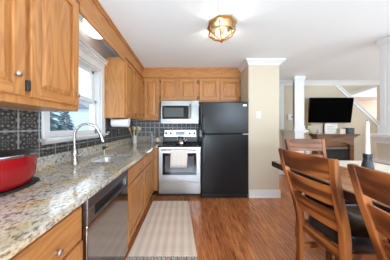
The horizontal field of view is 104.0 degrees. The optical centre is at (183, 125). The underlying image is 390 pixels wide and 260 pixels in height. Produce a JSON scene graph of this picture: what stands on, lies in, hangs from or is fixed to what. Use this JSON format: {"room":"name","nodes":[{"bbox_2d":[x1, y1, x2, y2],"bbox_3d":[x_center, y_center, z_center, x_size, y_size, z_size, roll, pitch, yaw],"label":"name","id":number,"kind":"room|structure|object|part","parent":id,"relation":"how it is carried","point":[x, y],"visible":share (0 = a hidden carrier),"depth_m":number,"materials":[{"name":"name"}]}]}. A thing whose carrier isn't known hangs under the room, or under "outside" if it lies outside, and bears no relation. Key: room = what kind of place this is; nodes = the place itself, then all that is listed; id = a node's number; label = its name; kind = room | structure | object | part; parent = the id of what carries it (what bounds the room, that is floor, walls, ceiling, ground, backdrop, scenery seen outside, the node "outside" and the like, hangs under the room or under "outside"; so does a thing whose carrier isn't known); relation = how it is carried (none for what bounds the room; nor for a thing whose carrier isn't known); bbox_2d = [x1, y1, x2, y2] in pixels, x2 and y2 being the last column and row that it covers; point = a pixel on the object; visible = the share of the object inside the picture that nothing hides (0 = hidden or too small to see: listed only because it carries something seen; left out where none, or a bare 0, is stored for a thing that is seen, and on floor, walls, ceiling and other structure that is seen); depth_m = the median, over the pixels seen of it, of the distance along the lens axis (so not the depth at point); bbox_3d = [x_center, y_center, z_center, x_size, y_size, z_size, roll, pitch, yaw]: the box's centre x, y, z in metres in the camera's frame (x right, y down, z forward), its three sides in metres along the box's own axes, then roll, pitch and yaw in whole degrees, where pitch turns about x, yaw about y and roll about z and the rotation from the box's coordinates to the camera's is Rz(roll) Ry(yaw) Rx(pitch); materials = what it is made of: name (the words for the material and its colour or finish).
{"room":"kitchen","nodes":[
{"label":"kitchen","id":0,"kind":"room"},
{"bbox_2d":[0,19,132,120],"bbox_3d":[-1.210,0.050,0.890,0.140,2.440,4.980,0,0,0],"label":"wall","id":1,"kind":"structure","parent":0,"point":[97,45],"depth_m":1.96,"materials":[{"name":"white paint"}]},
{"bbox_2d":[0,0,80,110],"bbox_3d":[-0.962,-0.542,0.767,0.352,0.855,0.875,0,0,0],"label":"upper cabinet","id":2,"kind":"object","parent":1,"relation":"attached to","point":[39,39],"visible":1,"depth_m":0.87,"materials":[{"name":"brown wood"}]},
{"bbox_3d":[-0.828,-0.550,0.575,0.020,0.790,0.420,0,0,0],"label":"door","id":3,"kind":"part","parent":2,"relation":"part of","materials":[{"name":"brown wood"}]},
{"bbox_3d":[-0.802,-0.253,0.735,0.032,0.028,0.029,0,0,0],"label":"knob","id":4,"kind":"part","parent":2,"relation":"part of","materials":[{"name":"silver metal"}]},
{"bbox_3d":[-0.828,-0.550,1.000,0.020,0.790,0.370,0,0,0],"label":"door","id":5,"kind":"part","parent":2,"relation":"part of","materials":[{"name":"brown wood"}]},
{"bbox_2d":[0,108,132,157],"bbox_3d":[-1.137,0.066,1.464,0.006,0.359,3.829,0,0,0],"label":"backsplash","id":6,"kind":"structure","parent":1,"relation":"attached to","point":[19,129],"depth_m":1.13,"materials":[{"name":"tile"}]},
{"bbox_2d":[40,37,108,144],"bbox_3d":[-1.173,-0.379,1.701,0.215,1.059,1.022,0,0,0],"label":"window","id":7,"kind":"structure","parent":1,"relation":"in","point":[87,53],"depth_m":1.89,"materials":[{"name":"white paint"}]},
{"bbox_3d":[-1.195,-0.117,1.670,0.032,0.436,0.764,0,0,0],"label":"sash","id":8,"kind":"part","parent":7,"relation":"part of","materials":[{"name":"white paint"}]},
{"bbox_3d":[-1.183,0.127,1.694,0.195,0.049,0.996,0,0,0],"label":"sill","id":9,"kind":"part","parent":7,"relation":"part of","materials":[{"name":"white paint"}]},
{"bbox_3d":[-1.232,-0.513,1.670,0.032,0.437,0.764,0,0,0],"label":"sash","id":10,"kind":"part","parent":7,"relation":"part of","materials":[{"name":"white paint"}]},
{"bbox_2d":[103,57,142,119],"bbox_3d":[-0.962,-0.542,2.605,0.352,0.855,0.940,0,0,0],"label":"upper cabinet","id":11,"kind":"object","parent":1,"relation":"attached to","point":[123,85],"visible":0.99,"depth_m":2.13,"materials":[{"name":"brown wood"}]},
{"bbox_3d":[-0.828,-0.550,2.368,0.020,0.790,0.385,0,0,0],"label":"door","id":12,"kind":"part","parent":11,"relation":"part of","materials":[{"name":"brown wood"}]},
{"bbox_3d":[-0.828,-0.550,2.815,0.020,0.790,0.430,0,0,0],"label":"door","id":13,"kind":"part","parent":11,"relation":"part of","materials":[{"name":"brown wood"}]},
{"bbox_2d":[123,174,334,259],"bbox_3d":[3.350,1.320,2.250,9.300,0.100,7.900,0,0,0],"label":"floor","id":14,"kind":"structure","parent":0,"point":[248,228],"depth_m":1.92,"materials":[{"name":"brown wood"}]},
{"bbox_2d":[9,205,82,259],"bbox_3d":[-0.821,0.829,0.186,0.635,0.883,1.272,0,0,0],"label":"base cabinet","id":15,"kind":"object","parent":14,"relation":"on","point":[62,241],"visible":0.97,"depth_m":0.66,"materials":[{"name":"brown wood"}]},
{"bbox_3d":[-0.519,0.525,0.630,0.032,0.028,0.029,0,0,0],"label":"knob","id":16,"kind":"part","parent":15,"relation":"part of","materials":[{"name":"silver metal"}]},
{"bbox_3d":[-0.545,0.875,0.593,0.020,0.540,0.425,0,0,0],"label":"door","id":17,"kind":"part","parent":15,"relation":"part of","materials":[{"name":"brown wood"}]},
{"bbox_2d":[0,137,162,259],"bbox_3d":[-0.802,0.315,1.464,0.673,0.140,3.829,0,0,0],"label":"countertop","id":18,"kind":"structure","parent":15,"relation":"on","point":[26,214],"depth_m":0.84,"materials":[{"name":"stone"}]},
{"bbox_2d":[0,177,39,196],"bbox_3d":[-1.000,0.344,0.840,0.232,0.011,0.356,0,0,0],"label":"trivet","id":19,"kind":"object","parent":18,"relation":"on","point":[34,180],"visible":0.38,"depth_m":0.84,"materials":[{"name":"black metal"}]},
{"bbox_2d":[0,149,38,191],"bbox_3d":[-1.000,0.238,0.829,0.237,0.196,0.358,0,0,0],"label":"cooking pot","id":20,"kind":"object","parent":19,"relation":"on","point":[18,167],"visible":1,"depth_m":0.82,"materials":[{"name":"red metal"}]},
{"bbox_3d":[-1.000,0.148,0.840,0.228,0.016,0.322,0,0,0],"label":"lid","id":21,"kind":"part","parent":20,"relation":"part of","materials":[{"name":"clear glass"}]},
{"bbox_2d":[70,123,104,164],"bbox_3d":[-0.909,0.159,1.446,0.284,0.382,0.067,0,0,-28],"label":"faucet","id":22,"kind":"object","parent":18,"relation":"on","point":[74,153],"visible":1,"depth_m":1.39,"materials":[{"name":"grey metal"}]},
{"bbox_2d":[93,157,129,161],"bbox_3d":[-0.797,0.479,1.674,0.407,0.187,0.432,0,0,0],"label":"sink","id":23,"kind":"object","parent":18,"relation":"in","point":[108,159],"visible":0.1,"depth_m":1.87,"materials":[{"name":"metal"}]},
{"bbox_2d":[150,129,152,142],"bbox_3d":[-0.665,0.205,3.140,0.060,0.290,0.060,0,0,0],"label":"bottle","id":24,"kind":"object","parent":18,"relation":"on","point":[151,135],"visible":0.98,"depth_m":3.12,"materials":[{"name":"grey glass"}]},
{"bbox_2d":[81,169,127,259],"bbox_3d":[-0.808,0.831,1.132,0.564,0.878,0.612,0,0,0],"label":"dishwasher","id":25,"kind":"object","parent":14,"relation":"on","point":[105,213],"visible":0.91,"depth_m":1.05,"materials":[{"name":"silver metal"}]},
{"bbox_3d":[-0.543,0.470,1.133,0.034,0.156,0.606,0,0,0],"label":"control panel","id":26,"kind":"part","parent":25,"relation":"part of","materials":[{"name":"grey metal"}]},
{"bbox_2d":[128,158,143,243],"bbox_3d":[-0.821,0.829,1.751,0.635,0.883,0.618,0,0,0],"label":"base cabinet","id":27,"kind":"object","parent":14,"relation":"on","point":[135,172],"visible":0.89,"depth_m":1.68,"materials":[{"name":"brown wood"}]},
{"bbox_3d":[-0.545,0.497,1.752,0.020,0.145,0.575,0,0,0],"label":"drawer","id":28,"kind":"part","parent":27,"relation":"part of","materials":[{"name":"brown wood"}]},
{"bbox_2d":[143,150,152,208],"bbox_3d":[-0.821,0.829,2.404,0.635,0.883,0.683,0,0,0],"label":"base cabinet","id":29,"kind":"object","parent":14,"relation":"on","point":[148,159],"visible":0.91,"depth_m":2.29,"materials":[{"name":"brown wood"}]},
{"bbox_3d":[-0.545,0.497,2.373,0.020,0.145,0.575,0,0,0],"label":"drawer","id":30,"kind":"part","parent":29,"relation":"part of","materials":[{"name":"brown wood"}]},
{"bbox_2d":[152,147,158,194],"bbox_3d":[-0.806,0.829,3.062,0.663,0.883,0.631,0,0,0],"label":"base cabinet","id":31,"kind":"object","parent":14,"relation":"on","point":[155,150],"visible":0.21,"depth_m":2.75,"materials":[{"name":"brown wood"}]},
{"bbox_2d":[126,201,196,259],"bbox_3d":[-0.212,1.263,1.993,0.681,0.012,1.163,0,0,0],"label":"rug","id":32,"kind":"object","parent":14,"relation":"on","point":[166,230],"visible":1,"depth_m":1.76,"materials":[{"name":"fabric"}]},
{"bbox_2d":[158,129,200,195],"bbox_3d":[-0.080,0.670,3.003,0.764,1.200,0.730,0,0,0],"label":"range","id":33,"kind":"object","parent":14,"relation":"on","point":[172,181],"visible":0.99,"depth_m":2.70,"materials":[{"name":"silver metal"}]},
{"bbox_2d":[170,149,187,167],"bbox_3d":[-0.090,0.564,2.650,0.302,0.313,0.050,0,0,0],"label":"dish towel","id":34,"kind":"object","parent":33,"relation":"hanging from","point":[178,159],"visible":0.99,"depth_m":2.63,"materials":[{"name":"beige fabric"}]},
{"bbox_3d":[-0.080,0.685,2.715,0.748,0.620,0.030,0,0,0],"label":"oven door","id":35,"kind":"part","parent":33,"relation":"part of","materials":[{"name":"silver metal"}]},
{"bbox_2d":[158,142,200,146],"bbox_3d":[-0.080,0.363,3.000,0.764,0.024,0.610,0,0,0],"label":"cooktop","id":36,"kind":"object","parent":33,"relation":"in","point":[164,144],"depth_m":2.88,"materials":[{"name":"black glass"}]},
{"bbox_3d":[-0.080,1.103,2.716,0.748,0.203,0.027,0,0,0],"label":"drawer","id":37,"kind":"part","parent":33,"relation":"part of","materials":[{"name":"silver metal"}]},
{"bbox_3d":[-0.080,0.160,3.313,0.696,0.150,0.017,0,0,0],"label":"control panel","id":38,"kind":"part","parent":33,"relation":"part of","materials":[{"name":"silver metal"}]},
{"bbox_2d":[176,135,186,144],"bbox_3d":[-0.057,0.265,2.897,0.172,0.172,0.181,0,0,-42],"label":"kettle","id":39,"kind":"object","parent":33,"relation":"on","point":[180,141],"visible":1,"depth_m":2.85,"materials":[{"name":"grey metal"}]},
{"bbox_2d":[198,102,248,197],"bbox_3d":[0.717,0.425,2.976,0.822,1.690,0.748,0,0,0],"label":"refrigerator","id":40,"kind":"object","parent":14,"relation":"on","point":[223,127],"visible":0.98,"depth_m":2.65,"materials":[{"name":"black metal"}]},
{"bbox_3d":[0.341,0.422,2.623,0.030,0.526,0.042,0,0,0],"label":"handle","id":41,"kind":"part","parent":40,"relation":"part of","materials":[{"name":"black plastic"}]},
{"bbox_3d":[0.341,-0.038,2.623,0.030,0.326,0.042,0,0,0],"label":"handle","id":42,"kind":"part","parent":40,"relation":"part of","materials":[{"name":"black plastic"}]},
{"bbox_3d":[0.717,0.666,2.676,0.822,1.037,0.062,0,0,0],"label":"fridge door","id":43,"kind":"part","parent":40,"relation":"part of","materials":[{"name":"black metal"}]},
{"bbox_3d":[0.717,-0.142,2.676,0.822,0.556,0.062,0,0,0],"label":"freezer door","id":44,"kind":"part","parent":40,"relation":"part of","materials":[{"name":"black metal"}]},
{"bbox_2d":[284,139,361,259],"bbox_3d":[1.490,0.715,1.629,0.481,1.111,0.593,0,0,0],"label":"dining chair","id":45,"kind":"object","parent":14,"relation":"on","point":[290,144],"visible":0.21,"depth_m":1.85,"materials":[{"name":"brown wood"}]},
{"bbox_3d":[1.297,0.716,1.807,0.053,1.110,0.200,0,0,-17],"label":"post","id":46,"kind":"part","parent":45,"relation":"part of","materials":[{"name":"brown wood"}]},
{"bbox_3d":[1.490,0.233,1.885,0.411,0.147,0.081,0,0,0],"label":"rail","id":47,"kind":"part","parent":45,"relation":"part of","materials":[{"name":"brown wood"}]},
{"bbox_3d":[1.683,0.716,1.807,0.053,1.110,0.200,0,0,17],"label":"post","id":48,"kind":"part","parent":45,"relation":"part of","materials":[{"name":"brown wood"}]},
{"bbox_3d":[1.299,1.062,1.365,0.041,0.416,0.041,0,0,0],"label":"leg","id":49,"kind":"part","parent":45,"relation":"part of","materials":[{"name":"brown wood"}]},
{"bbox_3d":[1.490,0.731,1.527,0.407,0.110,0.390,0,0,0],"label":"seat","id":50,"kind":"part","parent":45,"relation":"part of","materials":[{"name":"black leather"}]},
{"bbox_2d":[272,161,389,212],"bbox_3d":[1.508,0.825,0.802,1.105,0.890,1.705,0,0,0],"label":"dining table","id":51,"kind":"object","parent":14,"relation":"on","point":[348,192],"visible":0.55,"depth_m":1.05,"materials":[{"name":"brown wood"}]},
{"bbox_2d":[339,160,361,167],"bbox_3d":[1.659,0.376,1.506,0.415,0.006,0.277,0,0,0],"label":"table runner","id":52,"kind":"object","parent":51,"relation":"on","point":[342,163],"depth_m":1.52,"materials":[{"name":"beige fabric"}]},
{"bbox_2d":[373,162,389,172],"bbox_3d":[1.784,0.376,1.387,0.306,0.006,0.334,0,0,0],"label":"table runner","id":53,"kind":"object","parent":51,"relation":"on","point":[378,167],"depth_m":1.37,"materials":[{"name":"beige fabric"}]},
{"bbox_2d":[361,153,374,169],"bbox_3d":[1.585,0.306,1.313,0.078,0.134,0.078,0,0,0],"label":"candle holder","id":54,"kind":"object","parent":53,"relation":"on","point":[367,162],"visible":0.73,"depth_m":1.29,"materials":[{"name":"grey metal"}]},
{"bbox_2d":[365,120,369,153],"bbox_3d":[1.585,0.102,1.313,0.033,0.312,0.032,0,0,0],"label":"taper candle","id":55,"kind":"object","parent":54,"relation":"on","point":[367,128],"visible":0.96,"depth_m":1.30,"materials":[{"name":"white wax"}]},
{"bbox_2d":[278,148,389,259],"bbox_3d":[1.108,0.731,1.127,0.576,1.079,0.467,0,0,-4],"label":"dining chair","id":56,"kind":"object","parent":14,"relation":"on","point":[347,230],"visible":0.98,"depth_m":1.03,"materials":[{"name":"brown wood"}]},
{"bbox_3d":[0.921,0.732,1.301,0.194,1.077,0.051,0,0,12],"label":"post","id":57,"kind":"part","parent":56,"relation":"part of","materials":[{"name":"brown wood"}]},
{"bbox_3d":[0.860,0.264,1.108,0.079,0.143,0.399,0,0,-4],"label":"rail","id":58,"kind":"part","parent":56,"relation":"part of","materials":[{"name":"brown wood"}]},
{"bbox_3d":[0.950,0.732,0.927,0.194,1.077,0.051,0,0,-21],"label":"post","id":59,"kind":"part","parent":56,"relation":"part of","materials":[{"name":"brown wood"}]},
{"bbox_3d":[1.188,0.836,1.134,0.381,0.069,0.409,0,0,-4],"label":"seat frame","id":60,"kind":"part","parent":56,"relation":"part of","materials":[{"name":"brown wood"}]},
{"bbox_3d":[1.206,0.747,1.135,0.379,0.107,0.396,0,0,-4],"label":"seat","id":61,"kind":"part","parent":56,"relation":"part of","materials":[{"name":"black leather"}]},
{"bbox_2d":[309,134,359,160],"bbox_3d":[3.825,0.736,3.881,1.090,1.068,0.233,0,0,0],"label":"fireplace","id":62,"kind":"object","parent":14,"relation":"on","point":[340,147],"visible":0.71,"depth_m":3.87,"materials":[{"name":"brown wood"}]},
{"bbox_2d":[324,124,336,133],"bbox_3d":[3.812,0.069,3.943,0.323,0.265,0.024,0,0,0],"label":"sign","id":63,"kind":"object","parent":62,"relation":"on","point":[328,128],"visible":1,"depth_m":3.94,"materials":[{"name":"white"}]},
{"bbox_2d":[309,134,359,137],"bbox_3d":[3.825,0.248,3.881,1.090,0.093,0.233,0,0,0],"label":"mantel shelf","id":64,"kind":"object","parent":62,"relation":"attached to","point":[312,135],"depth_m":3.79,"materials":[{"name":"brown wood"}]},
{"bbox_3d":[3.835,0.912,3.893,0.610,0.595,0.006,0,0,0],"label":"glass door","id":65,"kind":"part","parent":62,"relation":"part of","materials":[{"name":"grey glass"}]},
{"bbox_3d":[3.835,0.453,3.893,0.728,0.165,0.015,0,0,0],"label":"lintel panel","id":66,"kind":"part","parent":62,"relation":"part of","materials":[{"name":"brown wood"}]},
{"bbox_3d":[3.835,0.422,3.834,0.730,0.135,0.012,0,0,0],"label":"arch moulding","id":67,"kind":"part","parent":62,"relation":"part of","materials":[{"name":"brown wood"}]},
{"bbox_2d":[336,129,345,133],"bbox_3d":[4.015,0.134,3.890,0.138,0.135,0.100,0,0,0],"label":"block","id":68,"kind":"object","parent":62,"relation":"on","point":[338,131],"visible":1,"depth_m":3.84,"materials":[{"name":"beige wood"}]},
{"bbox_2d":[343,128,354,133],"bbox_3d":[4.187,0.124,3.864,0.167,0.155,0.133,0,0,0],"label":"speaker","id":69,"kind":"object","parent":62,"relation":"on","point":[348,130],"visible":0.86,"depth_m":3.80},
{"bbox_2d":[349,128,353,133],"bbox_3d":[4.187,0.124,3.799,0.143,0.131,0.004,0,0,0],"label":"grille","id":70,"kind":"object","parent":69,"relation":"attached to","point":[351,130],"depth_m":3.80,"materials":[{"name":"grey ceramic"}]},
{"bbox_2d":[347,163,389,259],"bbox_3d":[1.104,0.731,0.552,0.576,1.079,0.467,0,0,2],"label":"dining chair","id":71,"kind":"object","parent":14,"relation":"on","point":[367,183],"visible":1,"depth_m":0.72,"materials":[{"name":"brown wood"}]},
{"bbox_3d":[0.855,0.264,0.560,0.079,0.143,0.399,0,0,2],"label":"rail","id":72,"kind":"part","parent":71,"relation":"part of","materials":[{"name":"brown wood"}]},
{"bbox_3d":[3.082,0.980,3.795,0.203,0.581,0.210,0,0,0],"label":"plant stand","id":73,"kind":"object","parent":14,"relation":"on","visible":0},
{"bbox_2d":[304,99,310,153],"bbox_3d":[3.070,0.004,3.787,0.278,1.369,0.259,0,0,0],"label":"potted plant","id":74,"kind":"object","parent":73,"relation":"on","point":[307,123],"visible":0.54,"depth_m":3.79,"materials":[{"name":"green plant"}]},
{"bbox_2d":[75,0,389,80],"bbox_3d":[2.000,-1.220,1.180,6.600,0.100,5.760,0,0,0],"label":"ceiling","id":75,"kind":"structure","parent":0,"point":[319,40],"depth_m":1.92,"materials":[{"name":"white paint"}]},
{"bbox_2d":[82,17,102,38],"bbox_3d":[-1.000,-1.085,1.720,0.250,0.167,0.250,0,0,0],"label":"ceiling light","id":76,"kind":"object","parent":75,"relation":"attached to","point":[88,28],"visible":0.46,"depth_m":1.65,"materials":[{"name":"white paint"}]},
{"bbox_2d":[76,0,143,77],"bbox_3d":[-0.817,-1.037,1.683,0.042,0.264,2.765,0,0,0],"label":"fascia","id":77,"kind":"object","parent":75,"relation":"attached to","point":[92,11],"visible":0.99,"depth_m":1.63,"materials":[{"name":"brown wood"}]},
{"bbox_3d":[-0.809,-1.147,1.676,0.026,0.044,2.752,0,0,0],"label":"moulding","id":78,"kind":"part","parent":77,"relation":"part of","materials":[{"name":"brown wood"}]},
{"bbox_2d":[143,68,240,77],"bbox_3d":[0.163,-1.072,3.061,1.965,0.194,0.042,0,0,0],"label":"fascia","id":79,"kind":"object","parent":75,"relation":"attached to","point":[147,72],"visible":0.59,"depth_m":3.07,"materials":[{"name":"brown wood"}]},
{"bbox_3d":[0.175,-1.147,3.053,1.939,0.044,0.026,0,0,0],"label":"moulding","id":80,"kind":"part","parent":79,"relation":"part of","materials":[{"name":"brown wood"}]},
{"bbox_2d":[207,15,236,42],"bbox_3d":[0.435,-1.063,1.760,0.310,0.211,0.310,0,0,0],"label":"ceiling light","id":81,"kind":"object","parent":75,"relation":"attached to","point":[221,24],"visible":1,"depth_m":1.70,"materials":[{"name":"gold metal"}]},
{"bbox_3d":[0.435,-1.159,1.760,0.310,0.021,0.310,0,0,0],"label":"plate","id":82,"kind":"part","parent":81,"relation":"part of","materials":[{"name":"gold metal"}]},
{"bbox_2d":[240,65,278,196],"bbox_3d":[1.419,0.050,3.350,0.544,2.440,1.300,0,0,0],"label":"wall","id":83,"kind":"structure","parent":0,"point":[259,84],"depth_m":2.70,"materials":[{"name":"beige paint"}]},
{"bbox_2d":[256,112,260,117],"bbox_3d":[1.323,-0.195,2.693,0.077,0.120,0.014,0,0,0],"label":"wall plate","id":84,"kind":"object","parent":83,"relation":"attached to","point":[258,114],"visible":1,"depth_m":2.69,"materials":[{"name":"white paint"}]},
{"bbox_2d":[238,58,285,71],"bbox_3d":[1.419,-1.125,3.263,0.694,0.090,1.275,0,0,0],"label":"trim","id":85,"kind":"structure","parent":83,"relation":"attached to","point":[248,61],"depth_m":2.67,"materials":[{"name":"white paint"}]},
{"bbox_2d":[249,190,280,197],"bbox_3d":[1.427,1.202,3.329,0.559,0.137,1.302,0,0,0],"label":"baseboard","id":86,"kind":"structure","parent":83,"relation":"attached to","point":[252,193],"depth_m":2.69,"materials":[{"name":"white paint"}]},
{"bbox_2d":[283,132,303,174],"bbox_3d":[2.705,0.705,3.770,0.210,1.130,0.420,0,0,0],"label":"wall","id":87,"kind":"structure","parent":0,"point":[285,135],"depth_m":3.64,"materials":[{"name":"white paint"}]},
{"bbox_2d":[281,129,307,132],"bbox_3d":[2.700,0.128,3.740,0.320,0.075,0.480,0,0,0],"label":"trim","id":88,"kind":"structure","parent":87,"relation":"on","point":[282,130],"depth_m":3.56,"materials":[{"name":"white paint"}]},
{"bbox_2d":[291,76,305,129],"bbox_3d":[2.712,-0.540,3.605,0.259,1.258,0.114,0,0,0],"label":"column","id":89,"kind":"structure","parent":88,"relation":"on","point":[298,81],"depth_m":3.57,"materials":[{"name":"white paint"}]},
{"bbox_2d":[279,85,376,160],"bbox_3d":[3.446,0.050,4.050,3.509,2.440,0.100,0,0,0],"label":"wall","id":90,"kind":"structure","parent":0,"point":[358,120],"depth_m":4.00,"materials":[{"name":"beige paint"}]},
{"bbox_2d":[279,85,283,128],"bbox_3d":[2.542,-0.490,3.974,0.115,1.160,0.049,0,0,0],"label":"trim","id":91,"kind":"structure","parent":90,"relation":"attached to","point":[281,87],"depth_m":3.95,"materials":[{"name":"white paint"}]},
{"bbox_2d":[279,81,379,84],"bbox_3d":[3.450,-1.119,3.958,3.500,0.102,0.085,0,0,0],"label":"trim","id":92,"kind":"structure","parent":90,"relation":"attached to","point":[280,82],"depth_m":3.94,"materials":[{"name":"white paint"}]},
{"bbox_2d":[307,98,353,122],"bbox_3d":[3.724,-0.399,3.908,1.105,0.635,0.180,0,0,0],"label":"television","id":93,"kind":"object","parent":90,"relation":"attached to","point":[320,110],"visible":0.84,"depth_m":3.85,"materials":[{"name":"black plastic"}]},
{"bbox_2d":[334,84,379,126],"bbox_3d":[4.581,-0.528,4.053,1.266,1.203,0.175,0,0,0],"label":"trim","id":94,"kind":"structure","parent":90,"relation":"attached to","point":[339,87],"depth_m":3.98,"materials":[{"name":"white paint"}]},
{"bbox_2d":[341,85,376,118],"bbox_3d":[5.300,-0.580,5.350,5.400,3.700,0.100,0,0,0],"label":"wall","id":95,"kind":"structure","parent":0,"point":[370,106],"depth_m":5.30,"materials":[{"name":"beige paint"}]},
{"bbox_2d":[349,85,376,99],"bbox_3d":[5.808,-1.159,4.950,1.568,0.563,0.700,0,0,0],"label":"ceiling","id":96,"kind":"structure","parent":95,"relation":"attached to","point":[370,92],"depth_m":4.63,"materials":[{"name":"white paint"}]},
{"bbox_2d":[377,85,379,121],"bbox_3d":[5.250,0.050,1.250,0.100,2.440,5.700,0,0,0],"label":"wall","id":97,"kind":"structure","parent":0,"point":[378,86],"depth_m":4.06,"materials":[{"name":"beige paint"}]},
{"bbox_2d":[377,143,389,160],"bbox_3d":[2.763,0.720,1.345,0.215,1.100,1.490,0,0,0],"label":"half wall","id":98,"kind":"structure","parent":0,"point":[383,150],"depth_m":2.02,"materials":[{"name":"beige paint"}]},
{"bbox_2d":[370,133,389,163],"bbox_3d":[2.760,0.688,1.370,0.320,1.165,1.540,0,0,0],"label":"trim","id":99,"kind":"structure","parent":98,"relation":"attached to","point":[379,138],"depth_m":2.02,"materials":[{"name":"white paint"}]},
{"bbox_2d":[376,35,389,133],"bbox_3d":[2.765,-0.532,1.970,0.244,1.273,0.244,0,0,0],"label":"column","id":100,"kind":"structure","parent":99,"relation":"on","point":[383,44],"depth_m":2.01,"materials":[{"name":"white paint"}]},
{"bbox_3d":[-0.066,0.050,3.440,2.427,2.440,0.120,0,0,0],"label":"wall","id":101,"kind":"structure","parent":0,"visible":0},
{"bbox_2d":[143,78,160,120],"bbox_3d":[-0.665,-0.542,3.204,0.341,0.855,0.348,0,0,0],"label":"upper cabinet","id":102,"kind":"object","parent":101,"relation":"attached to","point":[151,86],"visible":0.96,"depth_m":3.06,"materials":[{"name":"brown wood"}]},
{"bbox_2d":[133,121,197,136],"bbox_3d":[-0.416,0.178,3.377,1.433,0.584,0.006,0,0,0],"label":"backsplash","id":103,"kind":"structure","parent":101,"relation":"attached to","point":[146,126],"depth_m":3.37,"materials":[{"name":"tile"}]},
{"bbox_2d":[160,78,197,101],"bbox_3d":[-0.105,-0.732,3.216,0.776,0.477,0.324,0,0,0],"label":"upper cabinet","id":104,"kind":"object","parent":101,"relation":"attached to","point":[171,89],"visible":0.97,"depth_m":3.06,"materials":[{"name":"brown wood"}]},
{"bbox_3d":[-0.294,-0.733,3.072,0.352,0.425,0.020,0,0,0],"label":"door","id":105,"kind":"part","parent":104,"relation":"part of","materials":[{"name":"brown wood"}]},
{"bbox_2d":[161,101,198,123],"bbox_3d":[-0.082,-0.270,3.140,0.740,0.440,0.460,0,0,0],"label":"microwave","id":106,"kind":"object","parent":104,"relation":"attached to","point":[172,112],"visible":1,"depth_m":2.94,"materials":[{"name":"silver metal"}]},
{"bbox_3d":[-0.154,-0.292,2.960,0.595,0.395,0.030,0,0,0],"label":"door","id":107,"kind":"part","parent":106,"relation":"part of","materials":[{"name":"silver metal"}]},
{"bbox_3d":[0.216,-0.292,2.960,0.143,0.395,0.030,0,0,0],"label":"control panel","id":108,"kind":"part","parent":106,"relation":"part of","materials":[{"name":"silver metal"}]},
{"bbox_3d":[0.083,-0.733,3.072,0.350,0.425,0.020,0,0,0],"label":"door","id":109,"kind":"part","parent":104,"relation":"part of","materials":[{"name":"brown wood"}]},
{"bbox_2d":[198,78,239,103],"bbox_3d":[0.715,-0.727,3.216,0.860,0.487,0.324,0,0,0],"label":"upper cabinet","id":110,"kind":"object","parent":101,"relation":"attached to","point":[209,89],"visible":0.98,"depth_m":3.06,"materials":[{"name":"brown wood"}]},
{"bbox_3d":[0.506,-0.733,3.072,0.387,0.425,0.020,0,0,0],"label":"door","id":111,"kind":"part","parent":110,"relation":"part of","materials":[{"name":"brown wood"}]},
{"bbox_3d":[0.926,-0.733,3.072,0.388,0.425,0.020,0,0,0],"label":"door","id":112,"kind":"part","parent":110,"relation":"part of","materials":[{"name":"brown wood"}]},
{"label":"outside","id":113,"kind":"structure","parent":0,"visible":0},
{"bbox_3d":[-20.800,1.820,10.000,38.400,0.100,60.000,0,0,0],"label":"ground","id":114,"kind":"structure","parent":113,"visible":0},
{"bbox_2d":[50,111,67,130],"bbox_3d":[-4.504,0.086,4.997,2.136,3.484,2.199,0,0,-30],"label":"spruce tree","id":115,"kind":"object","parent":114,"relation":"on","point":[53,123],"visible":0.11,"depth_m":4.97,"materials":[{"name":"green plant"}]},
{"bbox_2d":[56,111,74,130],"bbox_3d":[-6.607,0.251,8.453,2.150,3.169,1.985,0,0,41],"label":"spruce tree","id":116,"kind":"object","parent":114,"relation":"on","point":[64,121],"visible":0.29,"depth_m":8.30,"materials":[{"name":"green plant"}]},
{"bbox_2d":[50,95,88,129],"bbox_3d":[-10.100,-0.630,14.200,6.200,4.800,6.000,0,0,0],"label":"house","id":117,"kind":"structure","parent":114,"relation":"on","point":[81,116],"depth_m":11.50,"materials":[{"name":"white"}]},
{"bbox_3d":[-0.935,-0.067,2.240,0.268,0.095,0.050,0,0,0],"label":"paper towel holder","id":118,"kind":"object","parent":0,"visible":0},
{"bbox_2d":[111,119,129,126],"bbox_3d":[-0.935,-0.045,2.240,0.240,0.116,0.116,0,0,0],"label":"paper towel roll","id":119,"kind":"object","parent":118,"relation":"hanging from","point":[114,122],"visible":0.93,"depth_m":2.19,"materials":[{"name":"white paper"}]}
]}

